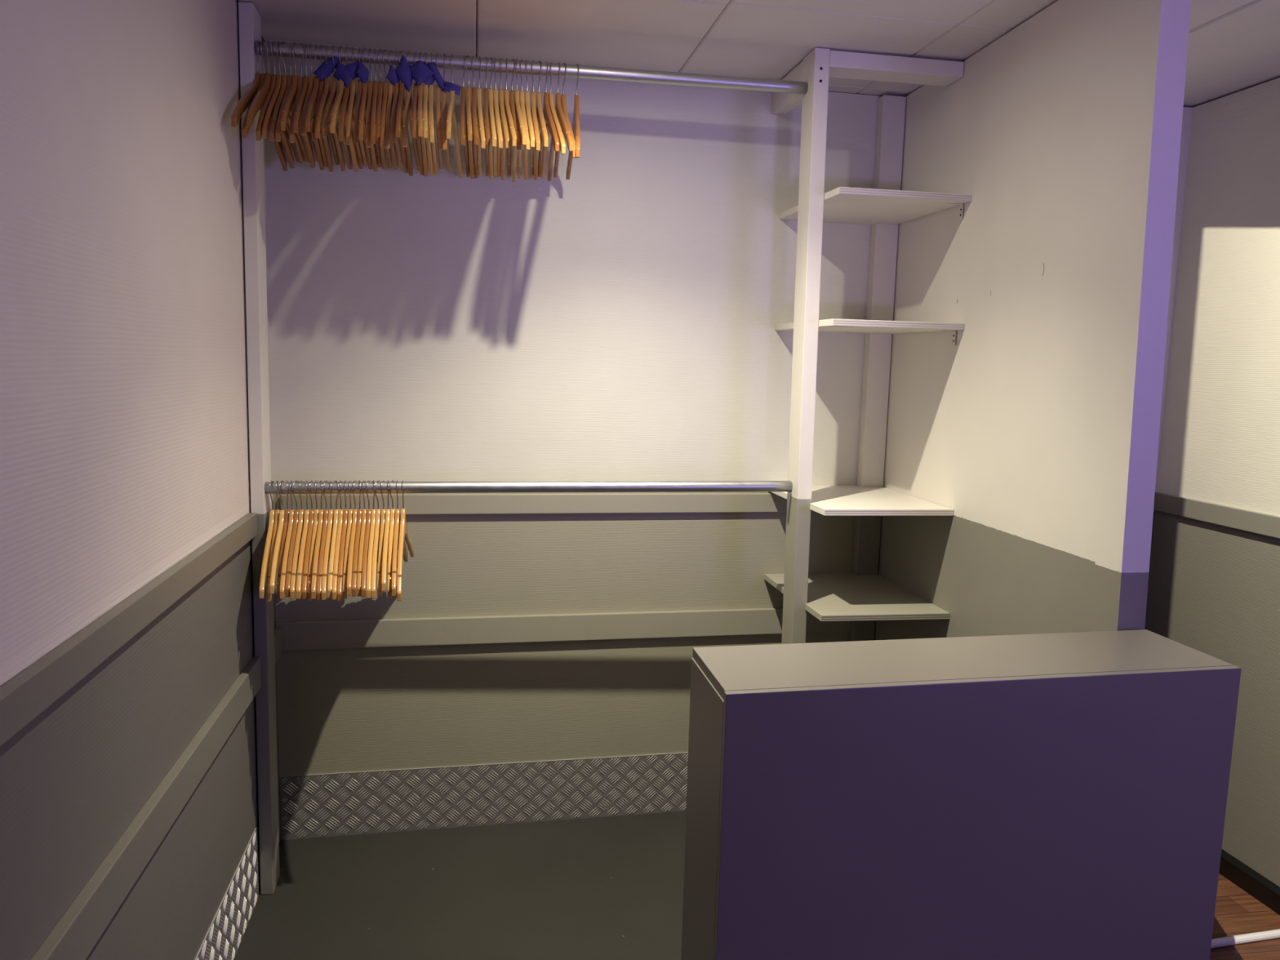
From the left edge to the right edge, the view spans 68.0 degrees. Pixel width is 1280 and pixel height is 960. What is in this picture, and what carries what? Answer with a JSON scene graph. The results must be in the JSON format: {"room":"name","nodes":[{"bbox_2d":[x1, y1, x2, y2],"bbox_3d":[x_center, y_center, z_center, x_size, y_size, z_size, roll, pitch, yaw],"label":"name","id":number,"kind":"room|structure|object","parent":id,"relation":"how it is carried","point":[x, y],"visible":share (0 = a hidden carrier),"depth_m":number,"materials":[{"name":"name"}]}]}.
{"room":"cloakroom","nodes":[
{"label":"cloakroom","id":0,"kind":"room"},
{"bbox_2d":[0,0,280,959],"bbox_3d":[-0.741,0.251,0.493,0.100,2.400,4.800,0,7,-10],"label":"wall","id":1,"kind":"structure","parent":0,"point":[124,414],"depth_m":1.63,"materials":[{"name":"paint"}]},
{"bbox_2d":[0,505,248,685],"bbox_3d":[-0.742,0.306,0.792,0.001,0.022,3.570,0,7,-10],"label":"trim","id":2,"kind":"structure","parent":1,"relation":"attached to","point":[24,660],"depth_m":1.54,"materials":[{"name":"grey paint"}]},
{"bbox_2d":[0,512,257,746],"bbox_3d":[-0.656,0.403,0.364,0.022,0.060,4.480,0,7,-10],"label":"trim","id":3,"kind":"structure","parent":1,"relation":"attached to","point":[28,694],"depth_m":1.50,"materials":[{"name":"paint"}]},
{"bbox_2d":[30,626,282,959],"bbox_3d":[-0.693,0.793,0.561,0.022,0.085,4.778,0,7,-10],"label":"trim","id":4,"kind":"structure","parent":1,"relation":"attached to","point":[76,934],"depth_m":1.70,"materials":[{"name":"paint"}]},
{"bbox_2d":[194,827,258,959],"bbox_3d":[-0.850,1.239,1.391,0.005,0.210,2.600,0,7,-10],"label":"baseboard","id":5,"kind":"structure","parent":1,"relation":"attached to","point":[224,937],"depth_m":2.41,"materials":[{"name":"silver metal"}]},
{"bbox_2d":[263,41,880,826],"bbox_3d":[-0.181,-0.062,3.097,2.100,2.400,0.183,0,7,-10],"label":"wall","id":6,"kind":"structure","parent":0,"point":[616,319],"depth_m":3.00,"materials":[{"name":"paint"}]},
{"bbox_2d":[280,752,688,839],"bbox_3d":[-0.210,1.032,3.170,1.876,0.210,0.005,0,7,-12],"label":"baseboard","id":7,"kind":"structure","parent":6,"relation":"attached to","point":[387,801],"depth_m":3.10,"materials":[{"name":"silver metal"}]},
{"bbox_2d":[280,493,814,514],"bbox_3d":[-0.171,0.075,3.046,1.857,0.062,0.018,0,7,-12],"label":"trim","id":8,"kind":"structure","parent":6,"relation":"attached to","point":[618,503],"depth_m":3.02,"materials":[{"name":"grey paint"}]},
{"bbox_2d":[275,607,851,650],"bbox_3d":[-0.193,0.478,3.094,1.879,0.086,0.020,0,7,-12],"label":"trim","id":9,"kind":"structure","parent":6,"relation":"attached to","point":[432,631],"depth_m":3.06,"materials":[{"name":"grey paint"}]},
{"bbox_2d":[234,810,1279,959],"bbox_3d":[0.793,1.544,0.398,3.100,0.060,6.160,0,7,-10],"label":"floor","id":10,"kind":"structure","parent":0,"point":[608,887],"depth_m":2.71,"materials":[{"name":"paint"}]},
{"bbox_2d":[238,1,279,894],"bbox_3d":[-1.034,-0.020,2.589,0.034,2.399,0.096,0,7,-10],"label":"wooden post","id":11,"kind":"object","parent":10,"relation":"on","point":[250,27],"visible":1,"depth_m":2.54,"materials":[{"name":"paint"}]},
{"bbox_2d":[781,48,830,644],"bbox_3d":[0.475,-0.009,2.822,0.063,2.399,0.096,0,7,-10],"label":"wooden post","id":12,"kind":"object","parent":10,"relation":"on","point":[816,63],"visible":0.71,"depth_m":2.74,"materials":[{"name":"paint"}]},
{"bbox_2d":[264,480,792,521],"bbox_3d":[-0.283,0.062,2.711,1.488,0.126,0.033,0,7,-10],"label":"rail","id":13,"kind":"object","parent":12,"relation":"attached to","point":[511,486],"visible":0.98,"depth_m":2.70,"materials":[{"name":"silver metal"}]},
{"bbox_2d":[258,480,275,598],"bbox_3d":[-0.997,0.139,2.589,0.018,0.278,0.427,0,6,-11],"label":"clothes hanger","id":14,"kind":"object","parent":13,"relation":"hanging from","point":[267,551],"visible":0.66,"depth_m":2.49,"materials":[{"name":"brown wood"}]},
{"bbox_2d":[269,480,284,594],"bbox_3d":[-0.969,0.145,2.582,0.018,0.287,0.413,0,7,-11],"label":"clothes hanger","id":15,"kind":"object","parent":13,"relation":"hanging from","point":[282,514],"visible":0.71,"depth_m":2.49,"materials":[{"name":"brown wood"}]},
{"bbox_2d":[279,480,294,599],"bbox_3d":[-0.947,0.140,2.598,0.018,0.280,0.435,0,6,-11],"label":"clothes hanger","id":16,"kind":"object","parent":13,"relation":"hanging from","point":[283,575],"visible":0.57,"depth_m":2.49,"materials":[{"name":"orange wood"}]},
{"bbox_2d":[284,480,299,596],"bbox_3d":[-0.937,0.138,2.600,0.022,0.276,0.420,0,6,-11],"label":"clothes hanger","id":17,"kind":"object","parent":13,"relation":"hanging from","point":[296,511],"visible":0.56,"depth_m":2.50,"materials":[{"name":"brown wood"}]},
{"bbox_2d":[289,480,304,599],"bbox_3d":[-0.923,0.140,2.603,0.018,0.279,0.434,0,6,-11],"label":"clothes hanger","id":18,"kind":"object","parent":13,"relation":"hanging from","point":[301,513],"visible":0.64,"depth_m":2.50,"materials":[{"name":"orange wood"}]},
{"bbox_2d":[295,480,309,599],"bbox_3d":[-0.909,0.140,2.606,0.018,0.279,0.434,0,6,-11],"label":"clothes hanger","id":19,"kind":"object","parent":13,"relation":"hanging from","point":[302,551],"visible":0.61,"depth_m":2.50,"materials":[{"name":"orange wood"}]},
{"bbox_2d":[302,480,314,599],"bbox_3d":[-0.898,0.138,2.613,0.018,0.276,0.420,0,9,-11],"label":"clothes hanger","id":20,"kind":"object","parent":13,"relation":"hanging from","point":[306,562],"visible":0.59,"depth_m":2.52,"materials":[{"name":"brown wood"}]},
{"bbox_2d":[311,480,324,599],"bbox_3d":[-0.873,0.140,2.614,0.020,0.280,0.434,0,7,-11],"label":"clothes hanger","id":21,"kind":"object","parent":13,"relation":"hanging from","point":[318,538],"visible":0.62,"depth_m":2.51,"materials":[{"name":"orange wood"}]},
{"bbox_2d":[316,480,328,600],"bbox_3d":[-0.861,0.138,2.620,0.019,0.278,0.429,0,9,-11],"label":"clothes hanger","id":22,"kind":"object","parent":13,"relation":"hanging from","point":[326,511],"visible":0.61,"depth_m":2.52,"materials":[{"name":"brown wood"}]},
{"bbox_2d":[321,480,333,599],"bbox_3d":[-0.848,0.139,2.621,0.018,0.279,0.431,0,8,-10],"label":"clothes hanger","id":23,"kind":"object","parent":13,"relation":"hanging from","point":[331,513],"visible":0.61,"depth_m":2.53,"materials":[{"name":"orange wood"}]},
{"bbox_2d":[327,480,338,598],"bbox_3d":[-0.836,0.138,2.622,0.023,0.276,0.421,0,8,-11],"label":"clothes hanger","id":24,"kind":"object","parent":13,"relation":"hanging from","point":[335,511],"visible":0.59,"depth_m":2.53,"materials":[{"name":"brown wood"}]},
{"bbox_2d":[332,480,343,599],"bbox_3d":[-0.822,0.139,2.625,0.018,0.280,0.435,0,8,-11],"label":"clothes hanger","id":25,"kind":"object","parent":13,"relation":"hanging from","point":[335,580],"visible":0.62,"depth_m":2.52,"materials":[{"name":"orange wood"}]},
{"bbox_2d":[337,480,348,601],"bbox_3d":[-0.811,0.142,2.637,0.018,0.289,0.435,0,7,-10],"label":"clothes hanger","id":26,"kind":"object","parent":13,"relation":"hanging from","point":[340,571],"visible":0.62,"depth_m":2.53,"materials":[{"name":"brown wood"}]},
{"bbox_2d":[346,480,357,595],"bbox_3d":[-0.783,0.143,2.623,0.018,0.285,0.427,0,7,-10],"label":"clothes hanger","id":27,"kind":"object","parent":13,"relation":"hanging from","point":[349,574],"visible":0.64,"depth_m":2.52,"materials":[{"name":"orange wood"}]},
{"bbox_2d":[351,480,362,596],"bbox_3d":[-0.772,0.138,2.631,0.018,0.276,0.421,0,7,-10],"label":"clothes hanger","id":28,"kind":"object","parent":13,"relation":"hanging from","point":[355,564],"visible":0.68,"depth_m":2.53,"materials":[{"name":"brown wood"}]},
{"bbox_2d":[360,480,378,597],"bbox_3d":[-0.748,0.139,2.636,0.018,0.278,0.430,0,7,-10],"label":"clothes hanger","id":29,"kind":"object","parent":13,"relation":"hanging from","point":[365,557],"visible":0.7,"depth_m":2.54,"materials":[{"name":"brown wood"}]},
{"bbox_2d":[366,480,379,598],"bbox_3d":[-0.736,0.139,2.639,0.019,0.280,0.434,0,7,-10],"label":"clothes hanger","id":30,"kind":"object","parent":13,"relation":"hanging from","point":[373,511],"visible":0.73,"depth_m":2.54,"materials":[{"name":"brown wood"}]},
{"bbox_2d":[371,480,388,598],"bbox_3d":[-0.726,0.139,2.642,0.021,0.279,0.434,0,8,-10],"label":"clothes hanger","id":31,"kind":"object","parent":13,"relation":"hanging from","point":[378,513],"visible":0.68,"depth_m":2.55,"materials":[{"name":"brown wood"}]},
{"bbox_2d":[386,480,399,598],"bbox_3d":[-0.689,0.141,2.661,0.021,0.286,0.414,0,7,-10],"label":"clothes hanger","id":32,"kind":"object","parent":13,"relation":"hanging from","point":[393,510],"visible":0.71,"depth_m":2.56,"materials":[{"name":"brown wood"}]},
{"bbox_2d":[391,480,408,596],"bbox_3d":[-0.673,0.138,2.651,0.018,0.277,0.422,0,7,-9],"label":"clothes hanger","id":33,"kind":"object","parent":13,"relation":"hanging from","point":[397,525],"visible":0.9,"depth_m":2.58,"materials":[{"name":"orange wood"}]},
{"bbox_2d":[396,480,413,600],"bbox_3d":[-0.661,0.143,2.668,0.018,0.292,0.435,0,7,-9],"label":"clothes hanger","id":34,"kind":"object","parent":13,"relation":"hanging from","point":[404,531],"visible":1,"depth_m":2.61,"materials":[{"name":"orange wood"}]},
{"bbox_2d":[254,40,808,94],"bbox_3d":[-0.256,-1.109,2.563,1.478,0.044,0.033,0,7,-10],"label":"rail","id":35,"kind":"object","parent":12,"relation":"attached to","point":[587,72],"visible":0.95,"depth_m":2.56,"materials":[{"name":"silver metal"}]},
{"bbox_2d":[231,40,287,170],"bbox_3d":[-0.979,-0.982,2.435,0.022,0.287,0.421,1,7,-5],"label":"clothes hanger","id":36,"kind":"object","parent":35,"relation":"hanging from","point":[243,104],"visible":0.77,"depth_m":2.38,"materials":[{"name":"brown wood"}]},
{"bbox_2d":[246,40,294,168],"bbox_3d":[-0.951,-0.985,2.439,0.019,0.281,0.397,1,7,-6],"label":"clothes hanger","id":37,"kind":"object","parent":35,"relation":"hanging from","point":[258,102],"visible":0.77,"depth_m":2.41,"materials":[{"name":"brown wood"}]},
{"bbox_2d":[255,40,299,162],"bbox_3d":[-0.943,-0.986,2.471,0.018,0.286,0.402,1,7,-6],"label":"clothes hanger","id":38,"kind":"object","parent":35,"relation":"hanging from","point":[259,133],"visible":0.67,"depth_m":2.40,"materials":[{"name":"brown wood"}]},
{"bbox_2d":[262,41,303,163],"bbox_3d":[-0.929,-0.989,2.468,0.018,0.279,0.394,1,7,-7],"label":"clothes hanger","id":39,"kind":"object","parent":35,"relation":"hanging from","point":[268,118],"visible":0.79,"depth_m":2.41,"materials":[{"name":"brown wood"}]},
{"bbox_2d":[269,41,308,161],"bbox_3d":[-0.919,-0.988,2.476,0.021,0.284,0.394,1,7,-8],"label":"clothes hanger","id":40,"kind":"object","parent":35,"relation":"hanging from","point":[284,83],"visible":0.66,"depth_m":2.42,"materials":[{"name":"brown wood"}]},
{"bbox_2d":[280,42,315,168],"bbox_3d":[-0.887,-0.988,2.455,0.018,0.277,0.394,0,7,-9],"label":"clothes hanger","id":41,"kind":"object","parent":35,"relation":"hanging from","point":[288,105],"visible":0.81,"depth_m":2.43,"materials":[{"name":"brown wood"}]},
{"bbox_2d":[293,43,324,169],"bbox_3d":[-0.862,-0.990,2.465,0.018,0.274,0.409,0,6,-10],"label":"clothes hanger","id":42,"kind":"object","parent":35,"relation":"hanging from","point":[298,113],"visible":0.78,"depth_m":2.43,"materials":[{"name":"brown wood"}]},
{"bbox_2d":[304,44,333,172],"bbox_3d":[-0.835,-0.984,2.463,0.018,0.283,0.414,0,7,-10],"label":"clothes hanger","id":43,"kind":"object","parent":35,"relation":"hanging from","point":[312,103],"visible":0.8,"depth_m":2.44,"materials":[{"name":"brown wood"}]},
{"bbox_2d":[315,44,345,170],"bbox_3d":[-0.811,-0.989,2.478,0.018,0.277,0.422,0,7,-9],"label":"clothes hanger","id":44,"kind":"object","parent":35,"relation":"hanging from","point":[326,90],"visible":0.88,"depth_m":2.44,"materials":[{"name":"brown wood"}]},
{"bbox_2d":[321,45,352,169],"bbox_3d":[-0.793,-0.991,2.481,0.018,0.273,0.406,0,7,-8],"label":"clothes hanger","id":45,"kind":"object","parent":35,"relation":"hanging from","point":[334,90],"visible":0.67,"depth_m":2.45,"materials":[{"name":"brown wood"}]},
{"bbox_2d":[329,45,358,171],"bbox_3d":[-0.773,-0.986,2.475,0.019,0.280,0.403,0,7,-9],"label":"clothes hanger","id":46,"kind":"object","parent":35,"relation":"hanging from","point":[339,99],"visible":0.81,"depth_m":2.44,"materials":[{"name":"orange wood"}]},
{"bbox_2d":[337,46,363,168],"bbox_3d":[-0.761,-0.992,2.490,0.018,0.273,0.406,0,9,-9],"label":"clothes hanger","id":47,"kind":"object","parent":35,"relation":"hanging from","point":[344,110],"visible":0.75,"depth_m":2.44,"materials":[{"name":"brown wood"}]},
{"bbox_2d":[346,46,367,166],"bbox_3d":[-0.750,-0.988,2.504,0.018,0.284,0.402,0,7,-10],"label":"clothes hanger","id":48,"kind":"object","parent":35,"relation":"hanging from","point":[352,103],"visible":0.82,"depth_m":2.45,"materials":[{"name":"orange wood"}]},
{"bbox_2d":[353,47,372,168],"bbox_3d":[-0.732,-0.988,2.501,0.018,0.282,0.412,0,7,-11],"label":"clothes hanger","id":49,"kind":"object","parent":35,"relation":"hanging from","point":[359,93],"visible":0.68,"depth_m":2.46,"materials":[{"name":"brown wood"}]},
{"bbox_2d":[358,47,377,171],"bbox_3d":[-0.718,-0.990,2.496,0.018,0.275,0.415,0,8,-11],"label":"clothes hanger","id":50,"kind":"object","parent":35,"relation":"hanging from","point":[362,112],"visible":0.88,"depth_m":2.45,"materials":[{"name":"brown wood"}]},
{"bbox_2d":[365,48,382,167],"bbox_3d":[-0.708,-0.986,2.515,0.018,0.288,0.411,0,7,-11],"label":"clothes hanger","id":51,"kind":"object","parent":35,"relation":"hanging from","point":[368,115],"visible":0.77,"depth_m":2.45,"materials":[{"name":"brown wood"}]},
{"bbox_2d":[370,48,386,169],"bbox_3d":[-0.693,-0.989,2.507,0.018,0.279,0.406,0,7,-11],"label":"clothes hanger","id":52,"kind":"object","parent":35,"relation":"hanging from","point":[375,97],"visible":0.75,"depth_m":2.46,"materials":[{"name":"brown wood"}]},
{"bbox_2d":[375,48,391,168],"bbox_3d":[-0.681,-0.989,2.514,0.018,0.282,0.402,0,7,-11],"label":"clothes hanger","id":53,"kind":"object","parent":35,"relation":"hanging from","point":[380,88],"visible":0.79,"depth_m":2.46,"materials":[{"name":"brown wood"}]},
{"bbox_2d":[380,48,397,169],"bbox_3d":[-0.669,-0.986,2.518,0.019,0.287,0.418,0,7,-10],"label":"clothes hanger","id":54,"kind":"object","parent":35,"relation":"hanging from","point":[385,94],"visible":0.8,"depth_m":2.47,"materials":[{"name":"brown wood"}]},
{"bbox_2d":[385,49,403,168],"bbox_3d":[-0.656,-0.987,2.524,0.018,0.287,0.407,0,7,-9],"label":"clothes hanger","id":55,"kind":"object","parent":35,"relation":"hanging from","point":[391,91],"visible":0.75,"depth_m":2.47,"materials":[{"name":"orange wood"}]},
{"bbox_2d":[390,49,408,173],"bbox_3d":[-0.638,-0.991,2.510,0.018,0.274,0.412,0,8,-9],"label":"clothes hanger","id":56,"kind":"object","parent":35,"relation":"hanging from","point":[393,126],"visible":0.69,"depth_m":2.47,"materials":[{"name":"brown wood"}]},
{"bbox_2d":[395,50,413,175],"bbox_3d":[-0.624,-0.986,2.503,0.020,0.282,0.415,0,7,-9],"label":"clothes hanger","id":57,"kind":"object","parent":35,"relation":"hanging from","point":[401,102],"visible":0.86,"depth_m":2.48,"materials":[{"name":"brown wood"}]},
{"bbox_2d":[402,50,419,170],"bbox_3d":[-0.609,-0.988,2.526,0.018,0.283,0.411,0,7,-8],"label":"clothes hanger","id":58,"kind":"object","parent":35,"relation":"hanging from","point":[408,104],"visible":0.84,"depth_m":2.48,"materials":[{"name":"orange wood"}]},
{"bbox_2d":[411,51,424,175],"bbox_3d":[-0.589,-0.987,2.509,0.018,0.280,0.405,0,7,-10],"label":"clothes hanger","id":59,"kind":"object","parent":35,"relation":"hanging from","point":[415,101],"visible":0.83,"depth_m":2.49,"materials":[{"name":"brown wood"}]},
{"bbox_2d":[417,52,428,176],"bbox_3d":[-0.575,-0.985,2.508,0.018,0.284,0.406,0,7,-11],"label":"clothes hanger","id":60,"kind":"object","parent":35,"relation":"hanging from","point":[420,95],"visible":0.89,"depth_m":2.49,"materials":[{"name":"orange wood"}]},
{"bbox_2d":[422,52,433,175],"bbox_3d":[-0.563,-0.987,2.513,0.018,0.280,0.401,0,7,-10],"label":"clothes hanger","id":61,"kind":"object","parent":35,"relation":"hanging from","point":[425,100],"visible":0.94,"depth_m":2.50,"materials":[{"name":"brown wood"}]},
{"bbox_2d":[428,53,437,174],"bbox_3d":[-0.551,-0.991,2.524,0.018,0.274,0.410,0,7,-11],"label":"clothes hanger","id":62,"kind":"object","parent":35,"relation":"hanging from","point":[431,108],"visible":0.94,"depth_m":2.49,"materials":[{"name":"brown wood"}]},
{"bbox_2d":[441,53,451,171],"bbox_3d":[-0.520,-0.989,2.544,0.018,0.283,0.403,0,7,-10],"label":"clothes hanger","id":63,"kind":"object","parent":35,"relation":"hanging from","point":[446,144],"visible":0.93,"depth_m":2.49,"materials":[{"name":"orange wood"}]},
{"bbox_2d":[446,53,462,177],"bbox_3d":[-0.494,-0.986,2.524,0.018,0.283,0.408,1,7,-6],"label":"clothes hanger","id":64,"kind":"object","parent":35,"relation":"hanging from","point":[451,117],"visible":0.92,"depth_m":2.55,"materials":[{"name":"brown wood"}]},
{"bbox_2d":[460,54,470,177],"bbox_3d":[-0.469,-0.991,2.539,0.019,0.275,0.416,0,7,-8],"label":"clothes hanger","id":65,"kind":"object","parent":35,"relation":"hanging from","point":[464,137],"visible":0.93,"depth_m":2.52,"materials":[{"name":"brown wood"}]},
{"bbox_2d":[465,55,474,178],"bbox_3d":[-0.456,-0.987,2.532,0.024,0.282,0.410,0,7,-9],"label":"clothes hanger","id":66,"kind":"object","parent":35,"relation":"hanging from","point":[468,120],"visible":0.92,"depth_m":2.51,"materials":[{"name":"orange wood"}]},
{"bbox_2d":[471,55,478,177],"bbox_3d":[-0.442,-0.991,2.543,0.018,0.276,0.418,0,7,-10],"label":"clothes hanger","id":67,"kind":"object","parent":35,"relation":"hanging from","point":[474,122],"visible":0.94,"depth_m":2.51,"materials":[{"name":"brown wood"}]},
{"bbox_2d":[476,56,485,175],"bbox_3d":[-0.428,-0.992,2.549,0.018,0.274,0.410,0,8,-11],"label":"clothes hanger","id":68,"kind":"object","parent":35,"relation":"hanging from","point":[482,140],"visible":0.9,"depth_m":2.52,"materials":[{"name":"brown wood"}]},
{"bbox_2d":[483,57,490,176],"bbox_3d":[-0.411,-0.993,2.550,0.019,0.271,0.398,0,7,-9],"label":"clothes hanger","id":69,"kind":"object","parent":35,"relation":"hanging from","point":[486,118],"visible":0.91,"depth_m":2.52,"materials":[{"name":"brown wood"}]},
{"bbox_2d":[488,57,496,178],"bbox_3d":[-0.398,-0.991,2.552,0.019,0.276,0.421,0,7,-10],"label":"clothes hanger","id":70,"kind":"object","parent":35,"relation":"hanging from","point":[491,111],"visible":0.88,"depth_m":2.52,"materials":[{"name":"brown wood"}]},
{"bbox_2d":[493,57,502,176],"bbox_3d":[-0.385,-0.993,2.556,0.018,0.272,0.404,0,8,-11],"label":"clothes hanger","id":71,"kind":"object","parent":35,"relation":"hanging from","point":[495,106],"visible":0.84,"depth_m":2.51,"materials":[{"name":"brown wood"}]},
{"bbox_2d":[497,57,509,176],"bbox_3d":[-0.371,-0.994,2.558,0.018,0.272,0.400,0,8,-12],"label":"clothes hanger","id":72,"kind":"object","parent":35,"relation":"hanging from","point":[501,108],"visible":0.81,"depth_m":2.51,"materials":[{"name":"orange wood"}]},
{"bbox_2d":[501,57,516,179],"bbox_3d":[-0.357,-0.992,2.558,0.018,0.275,0.415,0,6,-12],"label":"clothes hanger","id":73,"kind":"object","parent":35,"relation":"hanging from","point":[510,124],"visible":0.87,"depth_m":2.52,"materials":[{"name":"orange wood"}]},
{"bbox_2d":[506,58,521,176],"bbox_3d":[-0.344,-0.994,2.564,0.021,0.272,0.399,0,8,-12],"label":"clothes hanger","id":74,"kind":"object","parent":35,"relation":"hanging from","point":[512,104],"visible":0.69,"depth_m":2.53,"materials":[{"name":"brown wood"}]},
{"bbox_2d":[512,58,526,182],"bbox_3d":[-0.328,-0.986,2.556,0.018,0.284,0.422,0,7,-11],"label":"clothes hanger","id":75,"kind":"object","parent":35,"relation":"hanging from","point":[521,123],"visible":0.86,"depth_m":2.52,"materials":[{"name":"brown wood"}]},
{"bbox_2d":[524,59,534,179],"bbox_3d":[-0.302,-0.993,2.567,0.018,0.273,0.407,0,6,-9],"label":"clothes hanger","id":76,"kind":"object","parent":35,"relation":"hanging from","point":[527,108],"visible":0.74,"depth_m":2.54,"materials":[{"name":"brown wood"}]},
{"bbox_2d":[529,60,540,177],"bbox_3d":[-0.287,-0.993,2.574,0.018,0.273,0.405,0,8,-9],"label":"clothes hanger","id":77,"kind":"object","parent":35,"relation":"hanging from","point":[533,110],"visible":0.86,"depth_m":2.54,"materials":[{"name":"orange wood"}]},
{"bbox_2d":[533,60,548,180],"bbox_3d":[-0.272,-0.993,2.572,0.019,0.273,0.405,0,6,-10],"label":"clothes hanger","id":78,"kind":"object","parent":35,"relation":"hanging from","point":[540,119],"visible":0.86,"depth_m":2.53,"materials":[{"name":"orange wood"}]},
{"bbox_2d":[537,61,559,177],"bbox_3d":[-0.252,-0.995,2.580,0.018,0.270,0.391,0,8,-13],"label":"clothes hanger","id":79,"kind":"object","parent":35,"relation":"hanging from","point":[548,117],"visible":0.84,"depth_m":2.54,"materials":[{"name":"brown wood"}]},
{"bbox_2d":[541,61,565,177],"bbox_3d":[-0.240,-0.994,2.584,0.019,0.273,0.406,0,9,-13],"label":"clothes hanger","id":80,"kind":"object","parent":35,"relation":"hanging from","point":[562,142],"visible":0.76,"depth_m":2.54,"materials":[{"name":"orange wood"}]},
{"bbox_2d":[547,62,573,181],"bbox_3d":[-0.221,-0.992,2.584,0.018,0.276,0.417,0,7,-13],"label":"clothes hanger","id":81,"kind":"object","parent":35,"relation":"hanging from","point":[563,123],"visible":0.81,"depth_m":2.54,"materials":[{"name":"brown wood"}]},
{"bbox_2d":[565,63,580,179],"bbox_3d":[-0.179,-0.989,2.605,0.018,0.286,0.419,1,7,-8],"label":"clothes hanger","id":82,"kind":"object","parent":35,"relation":"hanging from","point":[575,127],"visible":0.89,"depth_m":2.57,"materials":[{"name":"brown wood"}]},
{"bbox_2d":[771,60,804,115],"bbox_3d":[0.463,-1.174,2.869,0.042,0.095,0.296,0,7,-10],"label":"wooden beam","id":83,"kind":"structure","parent":12,"relation":"attached to","point":[782,104],"depth_m":2.87,"materials":[{"name":"white paint"}]},
{"bbox_2d":[828,50,964,86],"bbox_3d":[0.714,-1.173,2.707,0.396,0.044,0.104,0,7,-10],"label":"wooden beam","id":84,"kind":"structure","parent":12,"relation":"attached to","point":[842,64],"depth_m":2.67,"materials":[{"name":"white paint"}]},
{"bbox_2d":[848,94,906,641],"bbox_3d":[0.781,-0.047,3.212,0.078,2.392,0.048,0,7,-10],"label":"wooden post","id":85,"kind":"object","parent":10,"relation":"on","point":[891,115],"visible":0.56,"depth_m":3.14,"materials":[{"name":"paint"}]},
{"bbox_2d":[680,629,1241,959],"bbox_3d":[0.604,0.827,1.870,1.025,0.985,0.258,0,7,-12],"label":"counter","id":86,"kind":"object","parent":10,"relation":"on","point":[1060,796],"depth_m":1.72,"materials":[{"name":"paint"}]},
{"bbox_2d":[692,629,1233,699],"bbox_3d":[0.616,0.346,1.818,1.021,0.019,0.242,0,7,-12],"label":"countertop","id":87,"kind":"structure","parent":86,"relation":"on","point":[771,666],"depth_m":1.80,"materials":[{"name":"laminate"}]},
{"bbox_2d":[1210,928,1279,948],"bbox_3d":[1.434,1.250,2.534,0.851,0.021,0.021,0,7,-14],"label":"bar","id":88,"kind":"object","parent":10,"relation":"on","point":[1273,934],"visible":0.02,"depth_m":2.58,"materials":[{"name":"white metal"}]},
{"bbox_2d":[235,0,1279,107],"bbox_3d":[0.777,-0.975,0.701,3.150,0.060,5.000,0,7,-10],"label":"ceiling","id":89,"kind":"structure","parent":0,"point":[1233,46],"depth_m":2.52,"materials":[{"name":"tile"}]},
{"bbox_2d":[874,0,1191,639],"bbox_3d":[0.953,0.025,2.658,0.123,2.396,1.292,0,7,-10],"label":"wall","id":90,"kind":"structure","parent":0,"point":[1038,428],"depth_m":2.32,"materials":[{"name":"paint"}]},
{"bbox_2d":[764,572,950,622],"bbox_3d":[0.659,0.360,2.990,0.396,0.019,0.539,0,7,-10],"label":"corner shelf","id":91,"kind":"object","parent":90,"relation":"attached to","point":[831,596],"visible":0.78,"depth_m":2.89,"materials":[{"name":"grey paint"}]},
{"bbox_2d":[770,484,953,515],"bbox_3d":[0.665,0.060,2.960,0.395,0.019,0.522,0,7,-10],"label":"corner shelf","id":92,"kind":"object","parent":90,"relation":"attached to","point":[826,500],"visible":0.75,"depth_m":2.83,"materials":[{"name":"white paint"}]},
{"bbox_2d":[774,318,964,345],"bbox_3d":[0.677,-0.446,2.900,0.393,0.061,0.514,0,7,-10],"label":"corner shelf","id":93,"kind":"object","parent":90,"relation":"attached to","point":[843,326],"visible":0.97,"depth_m":2.67,"materials":[{"name":"white paint"}]},
{"bbox_2d":[779,186,971,224],"bbox_3d":[0.685,-0.797,2.858,0.392,0.061,0.509,0,7,-10],"label":"corner shelf","id":94,"kind":"object","parent":90,"relation":"attached to","point":[848,205],"visible":0.93,"depth_m":2.73,"materials":[{"name":"white paint"}]},
{"bbox_2d":[1153,106,1192,511],"bbox_3d":[1.331,-0.035,3.219,0.875,2.395,0.100,0,7,-10],"label":"wall","id":95,"kind":"structure","parent":0,"point":[1187,111],"depth_m":3.15,"materials":[{"name":"paint"}]},
{"bbox_2d":[1144,77,1279,886],"bbox_3d":[2.204,0.260,1.061,0.100,2.395,4.900,0,7,-10],"label":"wall","id":96,"kind":"structure","parent":0,"point":[1214,589],"depth_m":2.92,"materials":[{"name":"paint"}]},
{"bbox_2d":[1153,492,1279,538],"bbox_3d":[2.161,0.370,0.963,0.016,0.061,4.695,0,7,-10],"label":"trim","id":97,"kind":"structure","parent":96,"relation":"attached to","point":[1268,525],"depth_m":2.96,"materials":[{"name":"paint"}]},
{"bbox_2d":[1218,848,1279,915],"bbox_3d":[2.130,1.427,1.096,0.022,0.067,4.695,0,7,-10],"label":"baseboard","id":98,"kind":"structure","parent":96,"relation":"attached to","point":[1239,873],"depth_m":2.83,"materials":[{"name":"black paint"}]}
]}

